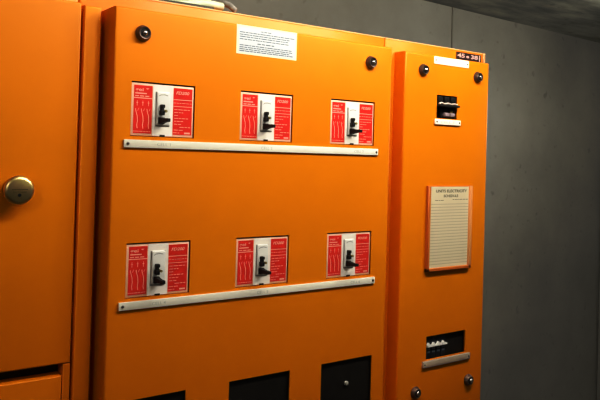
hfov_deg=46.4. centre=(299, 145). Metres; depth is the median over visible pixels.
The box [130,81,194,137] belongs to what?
circuit breaker
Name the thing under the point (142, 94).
print
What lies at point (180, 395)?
plate
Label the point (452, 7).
trim
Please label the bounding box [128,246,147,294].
print
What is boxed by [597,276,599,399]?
wall
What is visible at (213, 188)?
electrical panel
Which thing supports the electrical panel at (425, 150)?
on the floor
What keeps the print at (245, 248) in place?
attached to the circuit breaker at (262, 260)
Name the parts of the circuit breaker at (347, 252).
panel, toggle lever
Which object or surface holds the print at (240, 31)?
attached to the electrical panel at (213, 188)
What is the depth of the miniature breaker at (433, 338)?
1.39 m
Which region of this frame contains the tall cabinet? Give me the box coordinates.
[0,0,81,399]
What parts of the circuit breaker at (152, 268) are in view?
panel, toggle lever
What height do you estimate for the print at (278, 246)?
0.069 m
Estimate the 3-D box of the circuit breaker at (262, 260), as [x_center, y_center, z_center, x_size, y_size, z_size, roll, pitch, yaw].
[-0.067,0.184,1.129,0.106,0.084,0.082,2,-1,-36]
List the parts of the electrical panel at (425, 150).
knob, knob, label plate, label plate, label plate, knob, knob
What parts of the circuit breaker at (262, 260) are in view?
panel, toggle lever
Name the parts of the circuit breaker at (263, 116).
panel, toggle lever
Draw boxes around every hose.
[159,0,214,9]
[172,0,223,10]
[216,0,236,12]
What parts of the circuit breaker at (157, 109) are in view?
panel, toggle lever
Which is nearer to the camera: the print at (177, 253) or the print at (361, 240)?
the print at (177, 253)
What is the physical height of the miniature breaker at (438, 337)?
0.051 m
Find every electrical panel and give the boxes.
[69,0,391,399]
[382,38,488,399]
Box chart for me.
[425,186,472,271]
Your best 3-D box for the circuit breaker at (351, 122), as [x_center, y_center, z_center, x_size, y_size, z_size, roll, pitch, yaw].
[0.085,-0.040,1.236,0.106,0.084,0.082,2,-1,-36]
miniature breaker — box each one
[426,336,432,358]
[430,335,437,357]
[435,334,442,356]
[440,334,446,355]
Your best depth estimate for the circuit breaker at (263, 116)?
1.12 m
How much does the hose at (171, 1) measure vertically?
0.010 m
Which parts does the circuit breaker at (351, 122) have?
panel, toggle lever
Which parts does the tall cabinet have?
door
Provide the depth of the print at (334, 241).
1.21 m
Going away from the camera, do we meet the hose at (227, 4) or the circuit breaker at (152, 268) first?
the circuit breaker at (152, 268)
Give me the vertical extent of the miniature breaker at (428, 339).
0.051 m
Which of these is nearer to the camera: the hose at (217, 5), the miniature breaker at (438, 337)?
the hose at (217, 5)
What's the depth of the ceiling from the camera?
2.71 m
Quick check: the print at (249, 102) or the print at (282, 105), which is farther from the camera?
the print at (282, 105)
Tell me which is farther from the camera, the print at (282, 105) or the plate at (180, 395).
the print at (282, 105)
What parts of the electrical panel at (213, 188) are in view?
edge post, knob, knob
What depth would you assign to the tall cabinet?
0.94 m
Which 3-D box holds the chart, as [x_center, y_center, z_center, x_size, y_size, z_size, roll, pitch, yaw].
[0.298,0.164,1.400,0.127,0.167,0.008,2,-1,-36]
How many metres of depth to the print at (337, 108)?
1.21 m
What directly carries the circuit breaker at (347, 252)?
attached to the electrical panel at (213, 188)
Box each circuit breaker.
[125,240,189,298]
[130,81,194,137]
[235,235,287,287]
[239,91,291,141]
[326,231,369,278]
[330,99,373,145]
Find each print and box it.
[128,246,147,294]
[133,85,152,133]
[168,244,187,291]
[172,88,192,134]
[237,240,253,284]
[239,31,293,56]
[241,94,257,137]
[270,238,286,281]
[274,97,290,139]
[328,235,340,275]
[331,102,344,141]
[355,234,368,272]
[359,104,372,142]
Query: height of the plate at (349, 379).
0.187 m
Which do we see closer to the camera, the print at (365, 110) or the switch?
the print at (365, 110)
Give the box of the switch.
[436,95,459,118]
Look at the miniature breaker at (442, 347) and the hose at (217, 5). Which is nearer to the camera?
the hose at (217, 5)
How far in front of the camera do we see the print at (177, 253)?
1.03 m
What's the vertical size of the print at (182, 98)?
0.069 m
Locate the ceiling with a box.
[425,0,599,42]
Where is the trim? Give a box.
[451,7,453,47]
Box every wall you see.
[211,0,599,399]
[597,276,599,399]
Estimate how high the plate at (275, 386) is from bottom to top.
0.187 m
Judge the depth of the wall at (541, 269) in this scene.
2.99 m
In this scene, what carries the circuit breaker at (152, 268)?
attached to the electrical panel at (213, 188)
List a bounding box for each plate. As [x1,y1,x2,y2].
[136,390,184,399]
[229,371,288,399]
[320,355,370,399]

